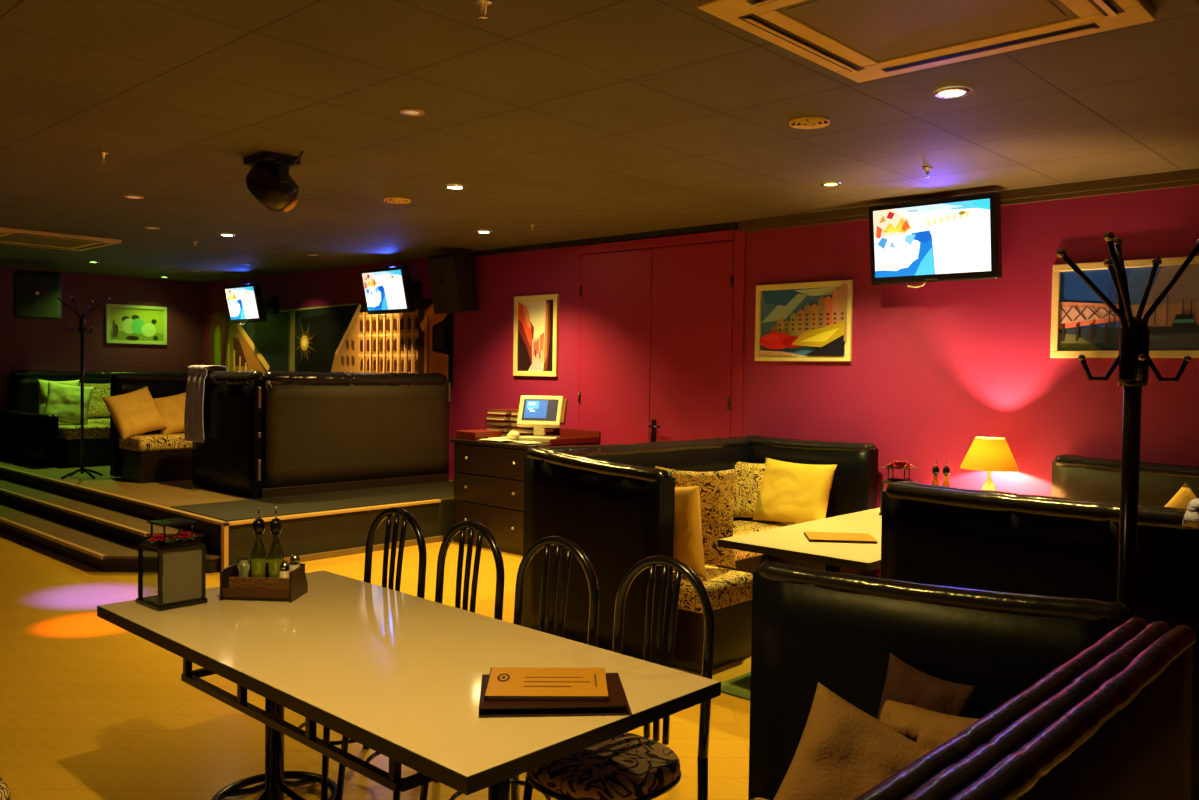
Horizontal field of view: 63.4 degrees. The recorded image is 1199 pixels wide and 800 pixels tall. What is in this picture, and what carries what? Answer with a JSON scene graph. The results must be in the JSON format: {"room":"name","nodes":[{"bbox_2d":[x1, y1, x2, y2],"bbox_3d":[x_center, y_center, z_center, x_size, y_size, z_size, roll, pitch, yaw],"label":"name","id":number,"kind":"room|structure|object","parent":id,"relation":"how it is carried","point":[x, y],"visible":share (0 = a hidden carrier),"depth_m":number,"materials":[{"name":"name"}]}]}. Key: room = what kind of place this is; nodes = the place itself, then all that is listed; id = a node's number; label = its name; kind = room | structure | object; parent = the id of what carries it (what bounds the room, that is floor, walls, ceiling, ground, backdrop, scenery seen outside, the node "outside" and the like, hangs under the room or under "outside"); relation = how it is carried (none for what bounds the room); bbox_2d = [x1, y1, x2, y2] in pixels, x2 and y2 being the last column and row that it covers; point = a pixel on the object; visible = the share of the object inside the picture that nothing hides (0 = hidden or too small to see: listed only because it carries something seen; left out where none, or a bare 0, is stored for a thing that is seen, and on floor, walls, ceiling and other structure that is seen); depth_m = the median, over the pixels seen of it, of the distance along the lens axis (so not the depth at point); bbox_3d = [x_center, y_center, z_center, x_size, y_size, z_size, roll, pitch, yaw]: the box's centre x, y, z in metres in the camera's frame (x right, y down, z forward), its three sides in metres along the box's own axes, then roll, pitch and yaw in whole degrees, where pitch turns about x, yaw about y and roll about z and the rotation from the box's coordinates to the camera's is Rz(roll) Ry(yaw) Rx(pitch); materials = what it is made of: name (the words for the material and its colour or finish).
{"room":"bar","nodes":[
{"label":"bar","id":0,"kind":"room"},
{"bbox_2d":[0,267,203,409],"bbox_3d":[-9.303,-0.289,11.169,0.150,2.840,9.620,2,2,43],"label":"wall","id":1,"kind":"structure","parent":0,"point":[25,344],"depth_m":13.50,"materials":[{"name":"paint"}]},
{"bbox_2d":[106,304,166,344],"bbox_3d":[-6.611,-1.076,13.883,0.029,0.550,0.840,2,2,43],"label":"framed picture","id":2,"kind":"object","parent":1,"relation":"attached to","point":[125,324],"visible":1,"depth_m":13.88,"materials":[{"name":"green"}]},
{"bbox_2d":[0,531,750,799],"bbox_3d":[-2.865,1.450,5.316,17.750,0.100,9.820,2,2,43],"label":"floor","id":3,"kind":"structure","parent":0,"point":[91,708],"depth_m":4.49,"materials":[{"name":"laminate"}]},
{"bbox_2d":[0,777,10,799],"bbox_3d":[-1.771,0.985,2.443,0.410,1.037,0.493,2,2,43],"label":"bistro chair","id":4,"kind":"object","parent":3,"relation":"on","point":[4,789],"visible":1,"depth_m":2.53,"materials":[{"name":"fabric"}]},
{"bbox_2d":[0,492,202,549],"bbox_3d":[-5.745,1.100,9.949,6.800,0.240,0.304,2,2,43],"label":"step","id":5,"kind":"structure","parent":3,"relation":"on","point":[125,536],"depth_m":8.73,"materials":[{"name":"black wood"}]},
{"bbox_2d":[0,478,203,535],"bbox_3d":[-5.742,0.971,9.931,6.820,0.020,0.324,2,2,43],"label":"step","id":6,"kind":"structure","parent":5,"relation":"on","point":[117,516],"depth_m":8.95,"materials":[{"name":"carpet"}]},
{"bbox_2d":[0,488,147,536],"bbox_3d":[-5.964,0.970,9.928,6.500,0.028,0.042,2,2,43],"label":"trim","id":7,"kind":"structure","parent":6,"relation":"attached to","point":[67,510],"depth_m":8.71,"materials":[{"name":"brown wood"}]},
{"bbox_2d":[0,522,218,572],"bbox_3d":[-5.756,1.172,9.721,7.100,0.110,0.634,2,2,43],"label":"step","id":8,"kind":"structure","parent":3,"relation":"on","point":[105,565],"depth_m":7.62,"materials":[{"name":"black"}]},
{"bbox_2d":[0,501,219,558],"bbox_3d":[-5.754,1.107,9.705,7.120,0.020,0.654,2,2,43],"label":"step","id":9,"kind":"structure","parent":8,"relation":"on","point":[113,548],"depth_m":8.30,"materials":[{"name":"carpet"}]},
{"bbox_2d":[0,517,106,558],"bbox_3d":[-6.183,1.104,9.670,6.540,0.028,0.042,2,2,43],"label":"trim","id":10,"kind":"structure","parent":9,"relation":"attached to","point":[4,520],"depth_m":8.14,"materials":[{"name":"brown wood"}]},
{"bbox_2d":[7,479,453,569],"bbox_3d":[-4.436,1.021,11.090,7.150,0.370,3.120,2,2,43],"label":"stage platform","id":11,"kind":"object","parent":3,"relation":"on","point":[333,532],"visible":0.08,"depth_m":8.17,"materials":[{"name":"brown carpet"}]},
{"bbox_2d":[0,469,219,537],"bbox_3d":[-5.541,0.910,9.975,7.050,0.104,0.015,2,2,43],"label":"stage front riser","id":12,"kind":"structure","parent":11,"relation":"attached to","point":[204,527],"depth_m":9.02,"materials":[{"name":"black wood"}]},
{"bbox_2d":[0,465,440,569],"bbox_3d":[-4.801,1.018,10.678,7.180,0.390,2.080,2,2,43],"label":"trim","id":13,"kind":"structure","parent":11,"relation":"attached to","point":[224,525],"depth_m":8.22,"materials":[{"name":"brown wood"}]},
{"bbox_2d":[0,455,453,521],"bbox_3d":[-4.434,0.826,11.098,7.130,0.019,3.100,2,2,43],"label":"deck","id":14,"kind":"object","parent":11,"relation":"on","point":[182,492],"visible":0.25,"depth_m":9.58,"materials":[{"name":"wood"}]},
{"bbox_2d":[56,295,109,479],"bbox_3d":[-5.440,-0.132,10.219,0.443,1.912,0.447,2,2,43],"label":"coat rack","id":15,"kind":"object","parent":14,"relation":"on","point":[81,329],"visible":1,"depth_m":10.20,"materials":[{"name":"black metal"}]},
{"bbox_2d":[0,370,186,466],"bbox_3d":[-6.153,0.182,12.826,2.080,1.112,2.671,2,2,43],"label":"sofa","id":16,"kind":"object","parent":14,"relation":"on","point":[26,434],"visible":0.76,"depth_m":11.74,"materials":[{"name":"black leather"}]},
{"bbox_2d":[38,379,78,413],"bbox_3d":[-6.658,0.014,11.945,0.462,0.535,0.181,0,2,-18],"label":"cushion","id":17,"kind":"object","parent":16,"relation":"on","point":[43,384],"visible":0.29,"depth_m":11.86,"materials":[{"name":"yellow fabric"}]},
{"bbox_2d":[44,381,93,424],"bbox_3d":[-6.420,0.050,11.731,0.565,0.549,0.250,0,2,-26],"label":"cushion","id":18,"kind":"object","parent":16,"relation":"on","point":[63,401],"visible":0.88,"depth_m":11.67,"materials":[{"name":"yellow fabric"}]},
{"bbox_2d":[78,382,109,417],"bbox_3d":[-6.754,0.002,13.159,0.554,0.485,0.212,-1,2,-45],"label":"cushion","id":19,"kind":"object","parent":16,"relation":"on","point":[97,406],"visible":0.45,"depth_m":13.08,"materials":[{"name":"fabric"}]},
{"bbox_2d":[110,373,192,482],"bbox_3d":[-3.962,0.271,10.928,0.985,1.112,2.594,2,2,43],"label":"sofa","id":20,"kind":"object","parent":14,"relation":"on","point":[152,456],"visible":0.23,"depth_m":10.17,"materials":[{"name":"black leather"}]},
{"bbox_2d":[102,386,166,441],"bbox_3d":[-4.839,0.138,10.127,0.272,0.566,0.608,2,2,31],"label":"cushion","id":21,"kind":"object","parent":20,"relation":"on","point":[134,413],"visible":1,"depth_m":10.05,"materials":[{"name":"fabric"}]},
{"bbox_2d":[153,392,185,433],"bbox_3d":[-4.568,0.146,10.544,0.264,0.517,0.579,2,2,41],"label":"cushion","id":22,"kind":"object","parent":20,"relation":"on","point":[171,409],"visible":0.54,"depth_m":10.43,"materials":[{"name":"fabric"}]},
{"bbox_2d":[170,481,453,520],"bbox_3d":[-2.220,0.907,9.030,1.030,0.007,3.080,2,2,43],"label":"stage carpet edge","id":23,"kind":"structure","parent":14,"relation":"on","point":[317,502],"depth_m":8.67,"materials":[{"name":"black"}]},
{"bbox_2d":[192,370,450,497],"bbox_3d":[-2.858,0.282,10.101,1.460,1.172,2.289,2,2,43],"label":"sofa","id":24,"kind":"object","parent":14,"relation":"on","point":[269,434],"visible":0.98,"depth_m":9.37,"materials":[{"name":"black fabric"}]},
{"bbox_2d":[184,365,226,442],"bbox_3d":[-3.893,0.033,9.582,0.440,0.752,0.260,2,2,43],"label":"shawl","id":25,"kind":"object","parent":24,"relation":"on","point":[194,402],"visible":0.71,"depth_m":9.50,"materials":[{"name":"fabric"}]},
{"bbox_2d":[237,536,442,570],"bbox_3d":[-2.154,1.298,8.284,0.030,0.050,2.030,2,2,43],"label":"baseboard","id":26,"kind":"structure","parent":11,"relation":"attached to","point":[323,555],"depth_m":8.30,"materials":[{"name":"brown wood"}]},
{"bbox_2d":[298,507,426,799],"bbox_3d":[-0.981,0.956,3.788,0.410,1.037,0.493,2,2,41],"label":"bistro chair","id":27,"kind":"object","parent":3,"relation":"on","point":[408,517],"visible":0.33,"depth_m":3.90,"materials":[{"name":"black metal"}]},
{"bbox_2d":[97,570,720,799],"bbox_3d":[-0.730,1.128,3.092,2.065,0.740,0.905,2,2,43],"label":"dining table","id":28,"kind":"object","parent":3,"relation":"on","point":[396,674],"visible":0.91,"depth_m":2.82,"materials":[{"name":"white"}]},
{"bbox_2d":[136,517,207,610],"bbox_3d":[-1.543,0.584,3.505,0.180,0.296,0.180,2,2,41],"label":"lantern","id":29,"kind":"object","parent":28,"relation":"on","point":[182,573],"visible":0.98,"depth_m":3.46,"materials":[{"name":"black metal"}]},
{"bbox_2d":[146,533,171,542],"bbox_3d":[-1.557,0.487,3.441,0.099,0.028,0.094,2,2,43],"label":"flower","id":30,"kind":"object","parent":29,"relation":"on","point":[156,537],"visible":0.99,"depth_m":3.43,"materials":[{"name":"red plant"}]},
{"bbox_2d":[172,530,197,540],"bbox_3d":[-1.495,0.486,3.507,0.105,0.028,0.100,2,2,43],"label":"flower","id":31,"kind":"object","parent":29,"relation":"on","point":[184,534],"visible":0.99,"depth_m":3.49,"materials":[{"name":"red plant"}]},
{"bbox_2d":[220,562,307,601],"bbox_3d":[-1.251,0.678,3.631,0.266,0.110,0.170,1,2,3],"label":"condiment caddy","id":32,"kind":"object","parent":28,"relation":"on","point":[232,586],"visible":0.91,"depth_m":3.59,"materials":[{"name":"brown wood"}]},
{"bbox_2d":[224,597,288,600],"bbox_3d":[-1.252,0.727,3.632,0.250,0.012,0.150,1,2,3],"label":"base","id":33,"kind":"object","parent":32,"relation":"on","point":[225,598],"depth_m":3.56,"materials":[{"name":"brown wood"}]},
{"bbox_2d":[250,507,266,577],"bbox_3d":[-1.283,0.559,3.657,0.058,0.319,0.057,2,2,43],"label":"oil bottle","id":34,"kind":"object","parent":32,"relation":"in","point":[258,554],"visible":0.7,"depth_m":3.64,"materials":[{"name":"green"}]},
{"bbox_2d":[229,577,288,589],"bbox_3d":[-1.253,0.690,3.605,0.250,0.063,0.008,1,2,3],"label":"panel","id":35,"kind":"object","parent":32,"relation":"attached to","point":[234,582],"depth_m":3.60,"materials":[{"name":"brown wood"}]},
{"bbox_2d":[268,507,283,577],"bbox_3d":[-1.220,0.560,3.660,0.058,0.319,0.057,2,2,43],"label":"oil bottle","id":36,"kind":"object","parent":32,"relation":"in","point":[275,555],"visible":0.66,"depth_m":3.64,"materials":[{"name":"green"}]},
{"bbox_2d":[279,561,289,577],"bbox_3d":[-1.175,0.661,3.626,0.042,0.120,0.041,2,2,43],"label":"shaker","id":37,"kind":"object","parent":32,"relation":"in","point":[284,566],"visible":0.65,"depth_m":3.61,"materials":[{"name":"beige"}]},
{"bbox_2d":[290,553,299,571],"bbox_3d":[-1.151,0.650,3.670,0.042,0.140,0.041,2,2,43],"label":"shaker","id":38,"kind":"object","parent":32,"relation":"in","point":[295,559],"visible":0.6,"depth_m":3.65,"materials":[{"name":"silver"}]},
{"bbox_3d":[-1.341,0.658,3.660,0.060,0.120,0.059,2,2,43],"label":"glass tumbler","id":39,"kind":"object","parent":32,"relation":"in","visible":0},
{"bbox_2d":[239,560,247,576],"bbox_3d":[-1.341,0.657,3.659,0.034,0.104,0.020,2,2,43],"label":"paper napkins","id":40,"kind":"object","parent":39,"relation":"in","point":[243,565],"visible":0.64,"depth_m":3.65,"materials":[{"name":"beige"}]},
{"bbox_2d":[479,673,628,716],"bbox_3d":[-0.124,0.769,2.542,0.373,0.026,0.260,1,2,-5],"label":"folder","id":41,"kind":"object","parent":28,"relation":"on","point":[617,703],"visible":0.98,"depth_m":2.43,"materials":[{"name":"red leather"}]},
{"bbox_2d":[484,667,607,700],"bbox_3d":[-0.138,0.747,2.563,0.313,0.014,0.235,1,2,-2],"label":"menu","id":42,"kind":"object","parent":41,"relation":"on","point":[504,683],"visible":1,"depth_m":2.53,"materials":[{"name":"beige paper"}]},
{"bbox_2d":[335,520,504,799],"bbox_3d":[-0.643,0.971,3.473,0.410,1.037,0.493,3,2,44],"label":"bistro chair","id":43,"kind":"object","parent":3,"relation":"on","point":[461,527],"visible":0.29,"depth_m":3.58,"materials":[{"name":"black metal"}]},
{"bbox_2d":[419,536,598,799],"bbox_3d":[-0.301,0.985,3.153,0.410,1.037,0.493,2,2,42],"label":"bistro chair","id":44,"kind":"object","parent":3,"relation":"on","point":[571,547],"visible":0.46,"depth_m":3.29,"materials":[{"name":"black metal"}]},
{"bbox_2d":[450,428,600,555],"bbox_3d":[-0.697,0.800,8.942,1.070,1.050,0.906,2,2,43],"label":"base cabinet","id":45,"kind":"object","parent":3,"relation":"on","point":[488,475],"visible":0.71,"depth_m":8.62,"materials":[{"name":"brown wood"}]},
{"bbox_2d":[456,429,501,439],"bbox_3d":[-1.119,0.322,9.018,0.280,0.075,0.320,2,2,43],"label":"book","id":46,"kind":"object","parent":45,"relation":"on","point":[460,434],"visible":0.89,"depth_m":8.91,"materials":[{"name":"red paper"}]},
{"bbox_2d":[520,433,553,435],"bbox_3d":[-0.631,0.340,9.168,0.263,0.046,0.340,2,2,28],"label":"book","id":47,"kind":"object","parent":45,"relation":"on","point":[550,434],"visible":0.12,"depth_m":9.14,"materials":[{"name":"red paper"}]},
{"bbox_2d":[511,428,553,433],"bbox_3d":[-0.629,0.286,9.159,0.263,0.046,0.340,2,2,27],"label":"book","id":48,"kind":"object","parent":47,"relation":"on","point":[520,430],"visible":0.49,"depth_m":9.03,"materials":[{"name":"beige paper"}]},
{"bbox_2d":[517,395,567,442],"bbox_3d":[-0.522,0.170,8.757,0.435,0.412,0.260,1,2,10],"label":"monitor","id":49,"kind":"object","parent":45,"relation":"on","point":[541,413],"visible":0.91,"depth_m":8.74,"materials":[{"name":"beige plastic"}]},
{"bbox_3d":[-0.883,0.331,9.336,0.263,0.046,0.340,2,2,33],"label":"book","id":50,"kind":"object","parent":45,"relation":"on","visible":0},
{"bbox_2d":[486,426,518,432],"bbox_3d":[-0.880,0.277,9.342,0.263,0.046,0.340,2,2,37],"label":"book","id":51,"kind":"object","parent":50,"relation":"on","point":[498,428],"visible":0.52,"depth_m":9.19,"materials":[{"name":"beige paper"}]},
{"bbox_2d":[486,420,513,426],"bbox_3d":[-0.879,0.223,9.341,0.263,0.046,0.340,2,2,42],"label":"book","id":52,"kind":"object","parent":51,"relation":"on","point":[491,422],"visible":0.5,"depth_m":9.20,"materials":[{"name":"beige paper"}]},
{"bbox_2d":[485,415,510,420],"bbox_3d":[-0.880,0.169,9.329,0.263,0.046,0.340,2,2,42],"label":"book","id":53,"kind":"object","parent":52,"relation":"on","point":[487,417],"visible":0.49,"depth_m":9.20,"materials":[{"name":"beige paper"}]},
{"bbox_2d":[487,409,518,414],"bbox_3d":[-0.869,0.115,9.338,0.263,0.046,0.340,2,2,41],"label":"book","id":54,"kind":"object","parent":53,"relation":"on","point":[489,411],"visible":0.64,"depth_m":9.21,"materials":[{"name":"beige paper"}]},
{"bbox_2d":[523,555,714,799],"bbox_3d":[0.039,1.000,2.836,0.410,1.037,0.493,2,2,43],"label":"bistro chair","id":55,"kind":"object","parent":3,"relation":"on","point":[626,766],"visible":0.7,"depth_m":2.83,"materials":[{"name":"black metal"}]},
{"bbox_2d":[522,435,877,673],"bbox_3d":[0.792,0.852,6.428,1.442,1.135,2.623,2,2,43],"label":"sofa","id":56,"kind":"object","parent":3,"relation":"on","point":[612,501],"visible":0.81,"depth_m":5.50,"materials":[{"name":"black leather"}]},
{"bbox_2d":[673,486,706,579],"bbox_3d":[0.385,0.711,5.364,0.445,0.522,0.197,2,2,36],"label":"cushion","id":57,"kind":"object","parent":56,"relation":"on","point":[688,541],"visible":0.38,"depth_m":5.23,"materials":[{"name":"beige fabric"}]},
{"bbox_2d":[655,466,737,568],"bbox_3d":[0.550,0.671,5.534,0.460,0.596,0.231,1,2,9],"label":"cushion","id":58,"kind":"object","parent":56,"relation":"on","point":[716,488],"visible":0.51,"depth_m":5.44,"materials":[{"name":"beige fabric"}]},
{"bbox_2d":[733,462,781,522],"bbox_3d":[1.198,0.697,7.464,0.442,0.450,0.181,2,2,24],"label":"cushion","id":59,"kind":"object","parent":56,"relation":"on","point":[749,476],"visible":0.44,"depth_m":7.44,"materials":[{"name":"beige fabric"}]},
{"bbox_2d":[752,458,836,523],"bbox_3d":[1.440,0.693,7.220,0.245,0.478,0.662,-1,2,-40],"label":"cushion","id":60,"kind":"object","parent":56,"relation":"on","point":[791,493],"visible":0.93,"depth_m":7.14,"materials":[{"name":"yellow fabric"}]},
{"bbox_2d":[721,672,750,700],"bbox_3d":[1.043,1.457,5.140,0.400,0.011,1.000,2,2,43],"label":"floor mat","id":61,"kind":"object","parent":3,"relation":"on","point":[739,686],"visible":0.04,"depth_m":4.92,"materials":[{"name":"green"}]},
{"bbox_2d":[718,508,881,571],"bbox_3d":[1.753,1.089,5.641,0.850,0.740,2.450,2,2,43],"label":"dining table","id":62,"kind":"object","parent":3,"relation":"on","point":[790,541],"visible":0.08,"depth_m":4.96,"materials":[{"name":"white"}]},
{"bbox_2d":[804,532,877,543],"bbox_3d":[1.258,0.721,5.090,0.343,0.013,0.240,1,2,5],"label":"menu","id":63,"kind":"object","parent":62,"relation":"on","point":[811,536],"visible":1,"depth_m":5.05,"materials":[{"name":"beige paper"}]},
{"bbox_2d":[879,466,915,515],"bbox_3d":[1.840,0.561,5.982,0.180,0.296,0.180,2,2,33],"label":"lantern","id":64,"kind":"object","parent":62,"relation":"on","point":[893,479],"visible":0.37,"depth_m":5.95,"materials":[{"name":"black metal"}]},
{"bbox_2d":[885,460,917,468],"bbox_3d":[1.852,0.392,5.957,0.247,0.042,0.236,2,2,43],"label":"flower","id":65,"kind":"object","parent":64,"relation":"on","point":[901,464],"visible":1,"depth_m":5.92,"materials":[{"name":"red plant"}]},
{"bbox_2d":[960,437,1018,490],"bbox_3d":[2.550,0.478,6.358,0.364,0.460,0.364,2,2,43],"label":"table lamp","id":66,"kind":"object","parent":62,"relation":"on","point":[988,454],"visible":0.76,"depth_m":6.25,"materials":[{"name":"yellow fabric"}]},
{"bbox_3d":[2.172,0.653,6.166,0.266,0.110,0.170,1,2,8],"label":"condiment caddy","id":67,"kind":"object","parent":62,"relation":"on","visible":0},
{"bbox_2d":[942,459,949,486],"bbox_3d":[2.208,0.536,6.188,0.058,0.319,0.057,2,2,43],"label":"oil bottle","id":68,"kind":"object","parent":67,"relation":"in","point":[946,470],"visible":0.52,"depth_m":6.17,"materials":[{"name":"yellow"}]},
{"bbox_2d":[748,561,1195,799],"bbox_3d":[0.160,0.998,1.657,1.096,1.108,2.117,2,2,43],"label":"sofa","id":69,"kind":"object","parent":3,"relation":"on","point":[1075,698],"visible":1,"depth_m":2.20,"materials":[{"name":"black leather"}]},
{"bbox_2d":[773,682,919,799],"bbox_3d":[0.601,0.913,2.221,0.490,0.474,0.228,1,2,18],"label":"cushion","id":70,"kind":"object","parent":69,"relation":"on","point":[843,751],"visible":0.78,"depth_m":2.20,"materials":[{"name":"brown fabric"}]},
{"bbox_2d":[877,653,978,719],"bbox_3d":[0.765,0.845,2.362,0.288,0.430,0.121,2,2,34],"label":"cushion","id":71,"kind":"object","parent":69,"relation":"on","point":[905,684],"visible":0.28,"depth_m":2.33,"materials":[{"name":"brown fabric"}]},
{"bbox_2d":[879,700,978,757],"bbox_3d":[0.757,0.855,2.219,0.230,0.325,0.357,0,2,-28],"label":"cushion","id":72,"kind":"object","parent":69,"relation":"on","point":[930,729],"visible":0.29,"depth_m":2.19,"materials":[{"name":"brown fabric"}]},
{"bbox_2d":[880,454,1198,799],"bbox_3d":[2.668,0.931,4.701,1.707,1.139,2.684,2,2,43],"label":"sofa","id":73,"kind":"object","parent":3,"relation":"on","point":[1064,543],"visible":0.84,"depth_m":3.84,"materials":[{"name":"black leather"}]},
{"bbox_2d":[1164,483,1197,508],"bbox_3d":[2.209,0.659,3.655,0.162,0.703,0.707,0,2,-38],"label":"cushion","id":74,"kind":"object","parent":73,"relation":"on","point":[1181,499],"visible":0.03,"depth_m":3.62,"materials":[{"name":"beige fabric"}]},
{"bbox_2d":[1182,499,1198,527],"bbox_3d":[2.196,0.450,3.397,0.240,0.184,0.240,2,2,43],"label":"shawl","id":75,"kind":"object","parent":73,"relation":"on","point":[1191,517],"visible":1,"depth_m":3.40,"materials":[{"name":"grey fabric"}]},
{"bbox_2d":[1056,232,1198,615],"bbox_3d":[1.541,0.526,2.823,0.403,2.022,0.331,0,2,-13],"label":"coat rack","id":76,"kind":"object","parent":3,"relation":"on","point":[1133,361],"visible":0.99,"depth_m":2.80,"materials":[{"name":"black metal"}]},
{"bbox_2d":[0,0,1198,282],"bbox_3d":[-2.822,-1.488,5.229,17.750,0.100,9.820,2,2,43],"label":"ceiling","id":77,"kind":"structure","parent":0,"point":[570,119],"depth_m":4.87,"materials":[{"name":"tile"}]},
{"bbox_2d":[13,270,61,319],"bbox_3d":[-6.954,-1.301,12.042,0.500,0.605,0.567,0,2,-27],"label":"wall speaker","id":78,"kind":"object","parent":77,"relation":"hanging from","point":[35,292],"visible":0.99,"depth_m":11.83,"materials":[{"name":"black plastic"}]},
{"bbox_2d":[0,227,121,250],"bbox_3d":[-5.544,-1.585,9.661,1.120,0.046,1.100,2,2,43],"label":"air conditioner","id":79,"kind":"object","parent":77,"relation":"attached to","point":[8,236],"visible":1,"depth_m":9.58,"materials":[{"name":"brown"}]},
{"bbox_2d":[0,234,91,247],"bbox_3d":[-5.544,-1.594,9.661,0.750,0.030,0.730,2,2,43],"label":"grille","id":80,"kind":"object","parent":79,"relation":"attached to","point":[8,238],"depth_m":9.70,"materials":[{"name":"brown plastic"}]},
{"bbox_2d":[243,151,303,211],"bbox_3d":[-1.890,-1.280,5.724,0.459,0.323,0.294,2,2,43],"label":"light","id":81,"kind":"object","parent":77,"relation":"hanging from","point":[269,180],"visible":1,"depth_m":5.67,"materials":[{"name":"black"}]},
{"bbox_2d":[383,197,410,203],"bbox_3d":[-1.490,-1.464,7.147,0.200,0.022,0.200,2,2,43],"label":"ceiling vent","id":82,"kind":"object","parent":77,"relation":"in","point":[396,200],"visible":1,"depth_m":7.11,"materials":[{"name":"brown"}]},
{"bbox_2d":[399,108,424,115],"bbox_3d":[-0.905,-1.388,4.684,0.124,0.009,0.124,2,2,43],"label":"recessed light","id":83,"kind":"object","parent":77,"relation":"in","point":[405,111],"visible":1,"depth_m":4.67,"materials":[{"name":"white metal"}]},
{"bbox_2d":[475,0,491,19],"bbox_3d":[-0.391,-1.314,3.274,0.060,0.057,0.058,2,2,43],"label":"sprinkler head","id":84,"kind":"object","parent":77,"relation":"attached to","point":[483,4],"visible":1,"depth_m":3.27},
{"bbox_2d":[789,116,830,128],"bbox_3d":[1.031,-1.356,4.764,0.200,0.022,0.200,2,2,43],"label":"ceiling vent","id":85,"kind":"object","parent":77,"relation":"in","point":[810,122],"visible":1,"depth_m":4.74,"materials":[{"name":"brown"}]},
{"bbox_2d":[697,0,1155,82],"bbox_3d":[1.096,-1.296,3.240,1.100,0.046,1.100,2,2,43],"label":"air conditioner","id":86,"kind":"object","parent":77,"relation":"attached to","point":[857,40],"visible":1,"depth_m":3.34,"materials":[{"name":"brown"}]},
{"bbox_2d":[777,0,1078,61],"bbox_3d":[1.096,-1.305,3.239,0.730,0.030,0.730,2,2,43],"label":"grille","id":87,"kind":"object","parent":86,"relation":"attached to","point":[870,30],"depth_m":3.31,"materials":[{"name":"brown"}]},
{"bbox_2d":[933,87,970,98],"bbox_3d":[1.537,-1.338,4.237,0.154,0.009,0.154,2,2,43],"label":"recessed light","id":88,"kind":"object","parent":77,"relation":"in","point":[951,92],"visible":1,"depth_m":4.22,"materials":[{"name":"white glass"}]},
{"bbox_2d":[204,185,1198,577],"bbox_3d":[0.424,-0.074,8.768,17.750,2.840,0.150,2,2,43],"label":"wall","id":89,"kind":"structure","parent":0,"point":[934,368],"depth_m":6.90,"materials":[{"name":"paint"}]},
{"bbox_2d":[224,283,275,324],"bbox_3d":[-4.605,-1.267,12.996,0.840,0.537,0.472,2,2,43],"label":"television","id":90,"kind":"object","parent":89,"relation":"attached to","point":[245,303],"visible":1,"depth_m":12.84,"materials":[{"name":"black plastic"}]},
{"bbox_2d":[209,299,453,386],"bbox_3d":[-3.716,-0.716,12.478,5.780,0.980,0.067,2,2,43],"label":"wall mural","id":91,"kind":"object","parent":89,"relation":"attached to","point":[343,337],"visible":0.79,"depth_m":12.05,"materials":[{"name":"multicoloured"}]},
{"bbox_2d":[360,265,421,316],"bbox_3d":[-2.231,-1.186,10.777,0.800,0.537,0.472,2,2,43],"label":"television","id":92,"kind":"object","parent":89,"relation":"attached to","point":[388,290],"visible":1,"depth_m":10.61,"materials":[{"name":"black plastic"}]},
{"bbox_2d":[428,252,478,313],"bbox_3d":[-1.494,-1.213,10.108,0.360,0.640,0.509,2,2,35],"label":"wall speaker","id":93,"kind":"object","parent":89,"relation":"attached to","point":[452,276],"visible":1,"depth_m":9.94,"materials":[{"name":"black plastic"}]},
{"bbox_2d":[428,256,456,311],"bbox_3d":[-1.609,-1.181,9.945,0.320,0.552,0.108,2,2,35],"label":"grille","id":94,"kind":"object","parent":93,"relation":"attached to","point":[442,269],"depth_m":9.92,"materials":[{"name":"black metal"}]},
{"bbox_2d":[513,294,558,376],"bbox_3d":[-0.635,-0.635,9.624,0.620,0.800,0.029,2,2,43],"label":"framed picture","id":95,"kind":"object","parent":89,"relation":"attached to","point":[535,343],"visible":1,"depth_m":9.62,"materials":[{"name":"beige"}]},
{"bbox_2d":[517,300,552,370],"bbox_3d":[-0.634,-0.635,9.625,0.520,0.700,0.006,2,2,43],"label":"print","id":96,"kind":"object","parent":95,"relation":"attached to","point":[534,317],"depth_m":9.63},
{"bbox_2d":[474,222,737,256],"bbox_3d":[-0.096,-1.488,9.108,3.340,0.050,0.030,2,2,43],"label":"trim","id":97,"kind":"structure","parent":89,"relation":"attached to","point":[730,225],"depth_m":8.87,"materials":[{"name":"black"}]},
{"bbox_2d":[574,229,739,444],"bbox_3d":[0.427,-0.039,8.604,1.880,2.780,0.085,2,2,43],"label":"door","id":98,"kind":"structure","parent":89,"relation":"in","point":[656,329],"depth_m":8.54,"materials":[{"name":"red wood"}]},
{"bbox_2d":[736,232,745,435],"bbox_3d":[1.153,-0.040,7.971,0.045,2.840,0.020,2,2,43],"label":"trim","id":99,"kind":"structure","parent":89,"relation":"attached to","point":[742,234],"depth_m":7.95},
{"bbox_2d":[755,280,852,361],"bbox_3d":[1.571,-0.606,7.553,0.850,0.610,0.044,2,2,43],"label":"framed picture","id":100,"kind":"object","parent":89,"relation":"attached to","point":[807,321],"visible":1,"depth_m":7.53,"materials":[{"name":"beige"}]},
{"bbox_2d":[869,192,1001,287],"bbox_3d":[2.313,-1.073,6.678,0.900,0.597,0.259,2,2,43],"label":"television","id":101,"kind":"object","parent":89,"relation":"attached to","point":[954,238],"visible":1,"depth_m":6.58,"materials":[{"name":"black plastic"}]},
{"bbox_2d":[738,168,1198,231],"bbox_3d":[3.929,-1.296,5.335,7.620,0.090,0.050,2,2,43],"label":"trim","id":102,"kind":"structure","parent":89,"relation":"attached to","point":[1190,177],"depth_m":6.27,"materials":[{"name":"brown wood"}]},
{"bbox_2d":[1050,256,1198,357],"bbox_3d":[3.350,-0.556,5.899,1.150,0.600,0.032,2,2,43],"label":"framed picture","id":103,"kind":"object","parent":89,"relation":"attached to","point":[1082,323],"visible":0.91,"depth_m":6.03,"materials":[{"name":"beige"}]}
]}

